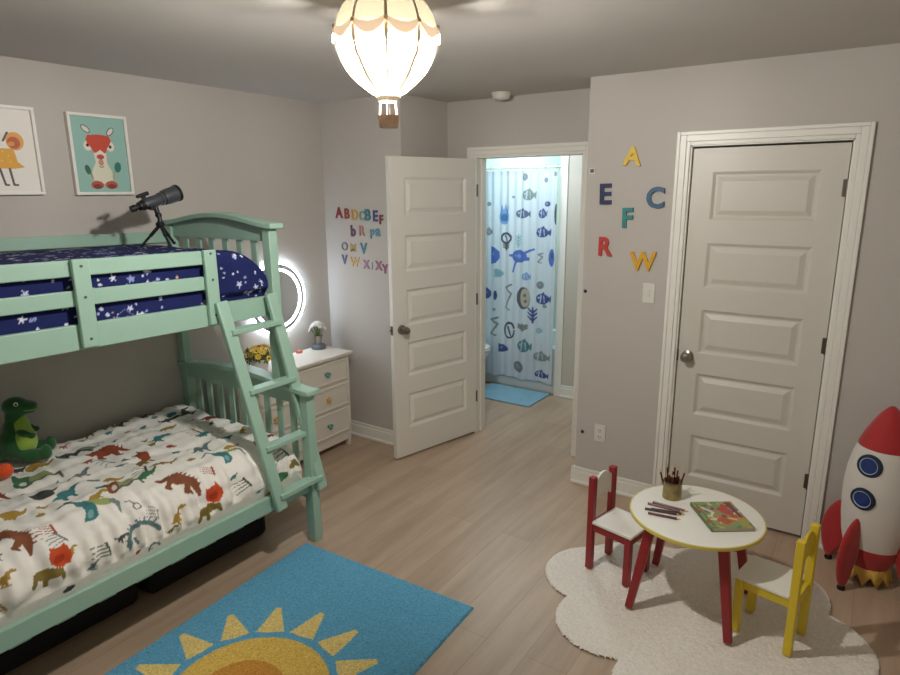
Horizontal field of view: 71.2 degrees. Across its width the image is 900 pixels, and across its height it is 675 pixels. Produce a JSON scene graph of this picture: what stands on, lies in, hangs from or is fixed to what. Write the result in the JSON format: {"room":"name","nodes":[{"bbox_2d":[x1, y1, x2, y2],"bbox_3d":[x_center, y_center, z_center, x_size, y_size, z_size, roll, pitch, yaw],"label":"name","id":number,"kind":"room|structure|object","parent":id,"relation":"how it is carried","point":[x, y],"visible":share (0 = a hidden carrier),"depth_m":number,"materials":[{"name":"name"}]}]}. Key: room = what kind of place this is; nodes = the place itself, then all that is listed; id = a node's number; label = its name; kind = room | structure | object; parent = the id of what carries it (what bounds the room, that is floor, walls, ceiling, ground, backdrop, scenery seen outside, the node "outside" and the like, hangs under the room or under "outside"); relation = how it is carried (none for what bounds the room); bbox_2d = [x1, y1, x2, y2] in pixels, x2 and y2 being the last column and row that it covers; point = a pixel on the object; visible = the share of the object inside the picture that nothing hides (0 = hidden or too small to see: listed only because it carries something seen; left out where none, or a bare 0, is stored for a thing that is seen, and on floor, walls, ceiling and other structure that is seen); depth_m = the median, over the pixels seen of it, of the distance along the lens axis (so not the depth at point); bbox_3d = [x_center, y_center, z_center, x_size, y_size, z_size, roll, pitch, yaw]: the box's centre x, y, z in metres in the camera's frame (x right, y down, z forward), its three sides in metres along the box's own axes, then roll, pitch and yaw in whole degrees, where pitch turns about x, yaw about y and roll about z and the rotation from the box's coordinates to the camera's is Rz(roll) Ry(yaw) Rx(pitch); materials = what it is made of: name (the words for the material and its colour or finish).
{"room":"bedroom","nodes":[
{"label":"bedroom","id":0,"kind":"room"},
{"bbox_2d":[0,56,331,461],"bbox_3d":[-2.061,-0.102,3.187,0.140,2.440,3.880,8,16,33],"label":"wall","id":1,"kind":"structure","parent":0,"point":[256,155],"depth_m":3.56,"materials":[{"name":"grey paint"}]},
{"bbox_2d":[0,104,45,194],"bbox_3d":[-2.049,-0.858,2.883,0.028,0.400,0.300,8,16,33],"label":"framed print","id":2,"kind":"object","parent":1,"relation":"attached to","point":[21,172],"visible":1,"depth_m":2.94,"materials":[{"name":"white paper"}]},
{"bbox_2d":[63,111,134,194],"bbox_3d":[-1.800,-0.940,3.241,0.028,0.400,0.300,8,16,33],"label":"framed print","id":3,"kind":"object","parent":1,"relation":"attached to","point":[98,144],"visible":1,"depth_m":3.23,"materials":[{"name":"teal paper"}]},
{"bbox_2d":[253,263,304,332],"bbox_3d":[-1.187,-0.267,4.314,0.028,0.490,0.490,8,16,33],"label":"round mirror","id":4,"kind":"object","parent":1,"relation":"attached to","point":[291,284],"visible":0.49,"depth_m":4.40,"materials":[{"name":"white paint"}]},
{"bbox_2d":[319,94,447,430],"bbox_3d":[-0.486,-0.494,4.814,0.864,2.440,0.660,8,16,33],"label":"wall","id":5,"kind":"structure","parent":0,"point":[354,146],"depth_m":4.46,"materials":[{"name":"grey paint"}]},
{"bbox_2d":[335,207,342,217],"bbox_3d":[-0.798,-0.898,4.521,0.072,0.079,0.006,8,16,33],"label":"letter","id":6,"kind":"object","parent":5,"relation":"attached to","point":[338,208],"depth_m":4.52,"materials":[{"name":"red plastic"}]},
{"bbox_2d":[341,242,347,250],"bbox_3d":[-0.763,-0.660,4.554,0.061,0.064,0.006,8,16,33],"label":"letter","id":7,"kind":"object","parent":5,"relation":"attached to","point":[342,242],"depth_m":4.55,"materials":[{"name":"grey"}]},
{"bbox_2d":[344,208,349,218],"bbox_3d":[-0.735,-0.883,4.481,0.047,0.073,0.006,8,16,33],"label":"letter","id":8,"kind":"object","parent":5,"relation":"attached to","point":[345,209],"depth_m":4.48,"materials":[{"name":"red"}]},
{"bbox_2d":[350,243,355,251],"bbox_3d":[-0.695,-0.643,4.510,0.051,0.060,0.006,8,16,33],"label":"letter","id":9,"kind":"object","parent":5,"relation":"attached to","point":[352,247],"depth_m":4.51,"materials":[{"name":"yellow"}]},
{"bbox_2d":[350,225,355,236],"bbox_3d":[-0.690,-0.759,4.479,0.046,0.082,0.006,8,16,33],"label":"letter","id":10,"kind":"object","parent":5,"relation":"attached to","point":[351,229],"depth_m":4.48,"materials":[{"name":"purple"}]},
{"bbox_2d":[351,210,357,219],"bbox_3d":[-0.673,-0.866,4.442,0.061,0.073,0.006,8,16,33],"label":"letter","id":11,"kind":"object","parent":5,"relation":"attached to","point":[352,211],"depth_m":4.44,"materials":[{"name":"brown plastic"}]},
{"bbox_2d":[350,257,359,266],"bbox_3d":[-0.686,-0.546,4.527,0.094,0.069,0.006,8,16,33],"label":"letter","id":12,"kind":"object","parent":5,"relation":"attached to","point":[354,258],"depth_m":4.52,"materials":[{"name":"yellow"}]},
{"bbox_2d":[359,225,364,235],"bbox_3d":[-0.620,-0.753,4.431,0.055,0.073,0.006,8,16,33],"label":"letter","id":13,"kind":"object","parent":5,"relation":"attached to","point":[360,226],"depth_m":4.43,"materials":[{"name":"red"}]},
{"bbox_2d":[359,211,364,219],"bbox_3d":[-0.619,-0.854,4.406,0.052,0.064,0.006,8,16,33],"label":"letter","id":14,"kind":"object","parent":5,"relation":"attached to","point":[360,212],"depth_m":4.40,"materials":[{"name":"green"}]},
{"bbox_2d":[360,243,366,253],"bbox_3d":[-0.612,-0.631,4.455,0.066,0.079,0.006,8,16,33],"label":"letter","id":15,"kind":"object","parent":5,"relation":"attached to","point":[365,245],"depth_m":4.46,"materials":[{"name":"teal"}]},
{"bbox_2d":[363,260,369,268],"bbox_3d":[-0.595,-0.520,4.469,0.062,0.062,0.006,8,16,33],"label":"letter","id":16,"kind":"object","parent":5,"relation":"attached to","point":[365,262],"depth_m":4.47,"materials":[{"name":"pink"}]},
{"bbox_2d":[364,209,370,220],"bbox_3d":[-0.572,-0.853,4.374,0.051,0.079,0.006,8,16,33],"label":"letter","id":17,"kind":"object","parent":5,"relation":"attached to","point":[366,210],"depth_m":4.37,"materials":[{"name":"teal plastic"}]},
{"bbox_2d":[351,420,393,445],"bbox_3d":[-0.606,0.716,4.761,0.740,0.110,0.026,8,16,33],"label":"baseboard","id":18,"kind":"structure","parent":5,"relation":"attached to","point":[360,429],"depth_m":4.74,"materials":[{"name":"white paint"}]},
{"bbox_2d":[370,229,374,238],"bbox_3d":[-0.541,-0.722,4.384,0.038,0.064,0.006,8,16,33],"label":"letter","id":19,"kind":"object","parent":5,"relation":"attached to","point":[371,230],"depth_m":4.38,"materials":[{"name":"blue"}]},
{"bbox_2d":[373,210,377,221],"bbox_3d":[-0.515,-0.839,4.338,0.042,0.076,0.006,8,16,33],"label":"letter","id":20,"kind":"object","parent":5,"relation":"attached to","point":[374,211],"depth_m":4.33,"materials":[{"name":"blue"}]},
{"bbox_2d":[375,228,380,236],"bbox_3d":[-0.500,-0.727,4.353,0.042,0.056,0.006,8,16,33],"label":"letter","id":21,"kind":"object","parent":5,"relation":"attached to","point":[377,233],"depth_m":4.35,"materials":[{"name":"blue plastic"}]},
{"bbox_2d":[375,261,382,270],"bbox_3d":[-0.500,-0.504,4.407,0.068,0.067,0.006,8,16,33],"label":"letter","id":22,"kind":"object","parent":5,"relation":"attached to","point":[377,263],"depth_m":4.40,"materials":[{"name":"pink"}]},
{"bbox_2d":[385,156,477,458],"bbox_3d":[-0.121,-0.210,4.425,0.176,2.031,0.788,12,18,42],"label":"door","id":23,"kind":"structure","parent":5,"relation":"in","point":[431,201],"depth_m":4.36,"materials":[{"name":"white paint"}]},
{"bbox_2d":[467,141,587,456],"bbox_3d":[0.552,-0.260,4.472,0.934,2.125,0.142,8,16,33],"label":"door frame","id":24,"kind":"structure","parent":5,"relation":"attached to","point":[567,148],"depth_m":4.40,"materials":[{"name":"white paint"}]},
{"bbox_2d":[0,0,899,102],"bbox_3d":[0.419,-1.321,2.790,4.700,0.080,6.500,8,16,33],"label":"ceiling","id":25,"kind":"structure","parent":0,"point":[279,48],"depth_m":2.59,"materials":[{"name":"grey paint"}]},
{"bbox_2d":[332,0,439,128],"bbox_3d":[-0.191,-0.852,1.899,0.321,0.418,0.328,8,16,33],"label":"lamp","id":26,"kind":"object","parent":25,"relation":"attached to","point":[384,22],"visible":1,"depth_m":1.86,"materials":[{"name":"beige fabric"}]},
{"bbox_2d":[380,21,391,40],"bbox_3d":[-0.192,-0.973,1.871,0.036,0.167,0.036,8,16,33],"label":"socket","id":27,"kind":"object","parent":26,"relation":"attached to","point":[382,33],"depth_m":1.87,"materials":[{"name":"white plastic"}]},
{"bbox_2d":[378,114,398,128],"bbox_3d":[-0.189,-0.666,1.942,0.068,0.036,0.068,8,16,33],"label":"basket","id":28,"kind":"object","parent":26,"relation":"on","point":[386,121],"depth_m":1.92,"materials":[{"name":"wicker"}]},
{"bbox_2d":[491,91,510,100],"bbox_3d":[0.329,-1.549,4.042,0.126,0.045,0.126,8,16,33],"label":"smoke detector","id":29,"kind":"object","parent":25,"relation":"attached to","point":[498,95],"visible":1,"depth_m":4.00,"materials":[{"name":"white plastic"}]},
{"bbox_2d":[5,382,899,674],"bbox_3d":[0.437,1.133,3.365,4.700,0.080,6.500,8,16,33],"label":"floor","id":30,"kind":"structure","parent":0,"point":[476,520],"depth_m":3.31,"materials":[{"name":"brown wood"}]},
{"bbox_2d":[0,583,137,674],"bbox_3d":[-1.949,1.167,2.623,0.615,0.225,1.010,8,16,33],"label":"bag","id":31,"kind":"object","parent":30,"relation":"on","point":[48,639],"visible":0.22,"depth_m":2.62,"materials":[{"name":"black fabric"}]},
{"bbox_2d":[0,212,327,653],"bbox_3d":[-1.705,0.380,2.681,1.119,1.727,2.105,8,16,33],"label":"bunk bed","id":32,"kind":"object","parent":30,"relation":"on","point":[283,383],"visible":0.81,"depth_m":2.94,"materials":[{"name":"green paint"}]},
{"bbox_2d":[0,244,267,334],"bbox_3d":[-1.800,-0.184,2.606,0.820,0.299,1.941,8,16,33],"label":"bedding","id":33,"kind":"object","parent":32,"relation":"on","point":[239,277],"visible":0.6,"depth_m":2.71,"materials":[{"name":"fabric"}]},
{"bbox_2d":[129,185,183,246],"bbox_3d":[-1.394,-0.592,3.053,0.174,0.294,0.267,8,16,33],"label":"telescope","id":34,"kind":"object","parent":33,"relation":"on","point":[172,194],"visible":1,"depth_m":3.06,"materials":[{"name":"grey"}]},
{"bbox_2d":[0,404,301,627],"bbox_3d":[-1.727,0.777,2.784,1.046,0.323,1.938,8,16,33],"label":"bedding","id":35,"kind":"object","parent":32,"relation":"on","point":[108,499],"visible":0.81,"depth_m":2.74,"materials":[{"name":"fabric"}]},
{"bbox_2d":[0,463,13,478],"bbox_3d":[-1.979,0.592,2.792,0.074,0.068,0.074,8,16,33],"label":"ball","id":36,"kind":"object","parent":35,"relation":"on","point":[6,469],"visible":1,"depth_m":2.77,"materials":[{"name":"orange plastic"}]},
{"bbox_2d":[0,397,55,462],"bbox_3d":[-2.063,0.429,2.924,0.354,0.305,0.179,-6,14,-23],"label":"dinosaur","id":37,"kind":"object","parent":35,"relation":"on","point":[19,441],"visible":1,"depth_m":2.90,"materials":[{"name":"green fabric"}]},
{"bbox_2d":[136,516,265,592],"bbox_3d":[-1.446,0.992,3.333,0.625,0.235,0.685,8,16,33],"label":"bag","id":38,"kind":"object","parent":30,"relation":"on","point":[170,574],"visible":0.22,"depth_m":3.12,"materials":[{"name":"black fabric"}]},
{"bbox_2d":[204,346,352,460],"bbox_3d":[-1.108,0.518,4.301,0.331,0.712,1.005,8,16,33],"label":"dresser","id":39,"kind":"object","parent":30,"relation":"on","point":[327,370],"visible":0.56,"depth_m":4.39,"materials":[{"name":"beige wood"}]},
{"bbox_2d":[244,343,270,369],"bbox_3d":[-1.217,0.131,4.008,0.193,0.177,0.260,8,16,33],"label":"flower pot","id":40,"kind":"object","parent":39,"relation":"on","point":[260,357],"visible":0.84,"depth_m":3.97,"materials":[{"name":"white"}]},
{"bbox_2d":[308,321,326,349],"bbox_3d":[-0.967,-0.021,4.589,0.127,0.205,0.127,2,13,9],"label":"flower ornament","id":41,"kind":"object","parent":39,"relation":"on","point":[318,345],"visible":1,"depth_m":4.56,"materials":[{"name":"white plant"}]},
{"bbox_2d":[313,334,322,343],"bbox_3d":[-0.960,0.016,4.590,0.068,0.064,0.068,8,16,33],"label":"vase","id":42,"kind":"object","parent":41,"relation":"on","point":[318,337],"depth_m":4.57,"materials":[{"name":"clear glass"}]},
{"bbox_2d":[104,543,473,674],"bbox_3d":[-0.783,1.323,2.381,1.030,0.012,1.720,8,15,31],"label":"rug","id":43,"kind":"object","parent":30,"relation":"on","point":[315,610],"visible":1,"depth_m":2.70,"materials":[{"name":"blue carpet"}]},
{"bbox_2d":[485,343,489,358],"bbox_3d":[0.036,0.094,5.936,0.756,0.775,0.385,8,16,33],"label":"toilet","id":44,"kind":"object","parent":30,"relation":"on","point":[487,347],"visible":0.09,"depth_m":5.74,"materials":[{"name":"white ceramic"}]},
{"bbox_2d":[485,383,549,406],"bbox_3d":[0.545,0.521,5.763,0.615,0.016,0.415,8,16,33],"label":"bath mat","id":45,"kind":"object","parent":30,"relation":"on","point":[493,391],"visible":0.76,"depth_m":5.73,"materials":[{"name":"blue fabric"}]},
{"bbox_2d":[485,328,555,393],"bbox_3d":[0.633,0.160,6.370,1.288,0.440,0.767,8,16,33],"label":"bathtub","id":46,"kind":"object","parent":30,"relation":"on","point":[502,379],"visible":0.16,"depth_m":5.92,"materials":[{"name":"white ceramic"}]},
{"bbox_2d":[545,542,878,674],"bbox_3d":[1.041,1.221,2.748,1.388,0.019,1.347,8,16,33],"label":"rug","id":47,"kind":"object","parent":30,"relation":"on","point":[673,626],"visible":0.78,"depth_m":2.69,"materials":[{"name":"beige carpet"}]},
{"bbox_2d":[585,465,650,586],"bbox_3d":[0.819,0.898,3.030,0.207,0.483,0.240,-13,18,-42],"label":"chair","id":48,"kind":"object","parent":47,"relation":"on","point":[616,524],"visible":0.85,"depth_m":3.02,"materials":[{"name":"red paint"}]},
{"bbox_2d":[625,485,766,644],"bbox_3d":[1.076,0.977,2.796,0.558,0.431,0.558,8,16,33],"label":"table","id":49,"kind":"object","parent":47,"relation":"on","point":[689,531],"visible":0.86,"depth_m":2.68,"materials":[{"name":"white laminate"}]},
{"bbox_2d":[645,507,679,514],"bbox_3d":[0.930,0.762,2.750,0.149,0.011,0.011,5,14,23],"label":"pencil","id":50,"kind":"object","parent":49,"relation":"on","point":[649,509],"visible":1,"depth_m":2.75,"materials":[{"name":"red"}]},
{"bbox_2d":[648,512,678,519],"bbox_3d":[0.924,0.770,2.713,0.134,0.011,0.011,6,14,24],"label":"pencil","id":51,"kind":"object","parent":49,"relation":"on","point":[649,513],"visible":1,"depth_m":2.71,"materials":[{"name":"red"}]},
{"bbox_2d":[648,502,683,512],"bbox_3d":[0.955,0.754,2.784,0.156,0.011,0.011,8,16,32],"label":"pencil","id":52,"kind":"object","parent":49,"relation":"on","point":[649,503],"visible":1,"depth_m":2.78,"materials":[{"name":"red"}]},
{"bbox_2d":[652,508,684,514],"bbox_3d":[0.955,0.761,2.751,0.142,0.011,0.011,5,14,21],"label":"pencil","id":53,"kind":"object","parent":49,"relation":"on","point":[680,513],"visible":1,"depth_m":2.74,"materials":[{"name":"red"}]},
{"bbox_2d":[652,501,687,511],"bbox_3d":[0.979,0.751,2.793,0.155,0.011,0.011,8,16,33],"label":"pencil","id":54,"kind":"object","parent":49,"relation":"on","point":[654,502],"visible":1,"depth_m":2.79,"materials":[{"name":"red wood"}]},
{"bbox_2d":[662,476,682,500],"bbox_3d":[1.018,0.693,2.881,0.086,0.084,0.086,8,16,33],"label":"pencil cup","id":55,"kind":"object","parent":49,"relation":"on","point":[671,492],"visible":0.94,"depth_m":2.85,"materials":[{"name":"metal"}]},
{"bbox_2d":[690,501,754,531],"bbox_3d":[1.167,0.768,2.704,0.182,0.016,0.228,-1,13,-1],"label":"picture book","id":56,"kind":"object","parent":49,"relation":"on","point":[721,516],"visible":1,"depth_m":2.68,"materials":[{"name":"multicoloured paper"}]},
{"bbox_2d":[732,522,820,656],"bbox_3d":[1.332,0.988,2.586,0.207,0.503,0.240,-13,18,-43],"label":"chair","id":57,"kind":"object","parent":47,"relation":"on","point":[789,588],"visible":0.97,"depth_m":2.54,"materials":[{"name":"yellow paint"}]},
{"bbox_2d":[821,406,899,590],"bbox_3d":[2.000,0.734,2.929,0.352,0.872,0.352,4,14,19],"label":"toy rocket","id":58,"kind":"object","parent":30,"relation":"on","point":[864,524],"visible":0.99,"depth_m":2.86,"materials":[{"name":"white fabric"}]},
{"bbox_2d":[447,88,589,158],"bbox_3d":[0.529,-0.418,4.459,1.222,2.440,0.120,8,16,33],"label":"wall","id":59,"kind":"structure","parent":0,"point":[559,116],"depth_m":4.18,"materials":[{"name":"grey paint"}]},
{"bbox_2d":[486,156,560,328],"bbox_3d":[0.871,-0.904,6.521,1.455,2.440,0.150,8,16,33],"label":"wall","id":60,"kind":"structure","parent":0,"point":[551,160],"depth_m":6.30,"materials":[{"name":"beige paint"}]},
{"bbox_2d":[561,155,582,386],"bbox_3d":[1.757,-0.660,5.451,1.245,2.440,0.870,8,16,33],"label":"wall","id":61,"kind":"structure","parent":0,"point":[575,162],"depth_m":5.42,"materials":[{"name":"beige paint"}]},
{"bbox_2d":[554,156,568,396],"bbox_3d":[1.185,-0.729,5.765,0.067,2.440,0.782,8,16,33],"label":"trim","id":62,"kind":"structure","parent":61,"relation":"attached to","point":[564,159],"depth_m":5.47,"materials":[{"name":"white paint"}]},
{"bbox_2d":[560,385,572,398],"bbox_3d":[1.473,0.555,5.383,1.143,0.110,0.026,8,16,33],"label":"baseboard","id":63,"kind":"structure","parent":61,"relation":"attached to","point":[566,391],"depth_m":5.66,"materials":[{"name":"white paint"}]},
{"bbox_2d":[575,43,899,523],"bbox_3d":[1.838,-0.121,3.149,2.454,2.440,0.110,8,16,33],"label":"wall","id":64,"kind":"structure","parent":0,"point":[621,335],"depth_m":3.29,"materials":[{"name":"grey paint"}]},
{"bbox_2d":[589,168,595,173],"bbox_3d":[0.812,-0.950,3.593,0.036,0.036,0.010,8,16,33],"label":"wall sensor","id":65,"kind":"object","parent":64,"relation":"attached to","point":[591,170],"visible":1,"depth_m":3.59,"materials":[{"name":"white plastic"}]},
{"bbox_2d":[594,424,605,442],"bbox_3d":[0.924,0.592,3.883,0.070,0.114,0.010,8,16,33],"label":"wall outlet","id":66,"kind":"object","parent":64,"relation":"attached to","point":[599,433],"visible":1,"depth_m":3.88,"materials":[{"name":"white plastic"}]},
{"bbox_2d":[598,237,611,255],"bbox_3d":[0.898,-0.525,3.631,0.081,0.108,0.014,8,16,33],"label":"letter","id":67,"kind":"object","parent":64,"relation":"attached to","point":[601,246],"depth_m":3.63,"materials":[{"name":"red wood"}]},
{"bbox_2d":[599,183,611,203],"bbox_3d":[0.884,-0.815,3.571,0.069,0.116,0.014,8,16,33],"label":"letter","id":68,"kind":"object","parent":64,"relation":"attached to","point":[603,193],"depth_m":3.57,"materials":[{"name":"blue wood"}]},
{"bbox_2d":[570,465,651,497],"bbox_3d":[0.991,0.905,3.902,0.517,0.110,0.026,8,16,33],"label":"baseboard","id":69,"kind":"structure","parent":64,"relation":"attached to","point":[625,487],"depth_m":3.87,"materials":[{"name":"white paint"}]},
{"bbox_2d":[622,208,633,227],"bbox_3d":[0.997,-0.671,3.528,0.062,0.112,0.014,8,16,33],"label":"letter","id":70,"kind":"object","parent":64,"relation":"attached to","point":[625,216],"depth_m":3.52,"materials":[{"name":"teal"}]},
{"bbox_2d":[622,146,640,165],"bbox_3d":[0.998,-0.994,3.449,0.102,0.103,0.014,8,16,33],"label":"letter","id":71,"kind":"object","parent":64,"relation":"attached to","point":[633,151],"depth_m":3.44,"materials":[{"name":"yellow"}]},
{"bbox_2d":[630,252,656,270],"bbox_3d":[1.080,-0.428,3.527,0.151,0.108,0.014,8,16,33],"label":"letter","id":72,"kind":"object","parent":64,"relation":"attached to","point":[642,256],"depth_m":3.52,"materials":[{"name":"orange"}]},
{"bbox_2d":[642,283,655,303],"bbox_3d":[1.119,-0.250,3.545,0.070,0.115,0.011,8,16,33],"label":"light switch","id":73,"kind":"object","parent":64,"relation":"attached to","point":[648,296],"visible":1,"depth_m":3.54,"materials":[{"name":"white plastic"}]},
{"bbox_2d":[646,187,664,207],"bbox_3d":[1.118,-0.761,3.421,0.097,0.115,0.014,8,16,33],"label":"letter","id":74,"kind":"object","parent":64,"relation":"attached to","point":[654,189],"depth_m":3.42,"materials":[{"name":"blue"}]},
{"bbox_2d":[669,142,852,534],"bbox_3d":[1.568,0.040,3.313,0.722,2.015,0.106,8,16,33],"label":"door","id":75,"kind":"structure","parent":64,"relation":"in","point":[765,223],"depth_m":3.29,"materials":[{"name":"grey paint"}]},
{"bbox_2d":[818,532,895,568],"bbox_3d":[2.331,1.103,3.012,0.988,0.110,0.026,8,16,33],"label":"baseboard","id":76,"kind":"structure","parent":64,"relation":"attached to","point":[820,546],"depth_m":3.27,"materials":[{"name":"white paint"}]},
{"bbox_2d":[652,121,875,539],"bbox_3d":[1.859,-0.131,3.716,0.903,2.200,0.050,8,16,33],"label":"door frame","id":77,"kind":"structure","parent":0,"point":[855,138],"depth_m":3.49,"materials":[{"name":"grey paint"}]},
{"bbox_3d":[-0.198,-0.813,6.165,0.100,2.440,1.960,8,16,33],"label":"wall","id":78,"kind":"structure","parent":0,"visible":0},
{"bbox_2d":[486,165,560,169],"bbox_3d":[0.400,-1.516,5.642,1.290,0.018,0.018,8,16,33],"label":"curtain rod","id":79,"kind":"object","parent":78,"relation":"attached to","point":[559,166],"visible":0.66,"depth_m":5.47,"materials":[{"name":"white paint"}]},
{"bbox_2d":[485,165,559,384],"bbox_3d":[0.414,-0.585,5.831,1.236,1.931,0.093,8,16,33],"label":"shower curtain","id":80,"kind":"object","parent":79,"relation":"hanging from","point":[521,206],"visible":0.6,"depth_m":5.65,"materials":[{"name":"blue fabric"}]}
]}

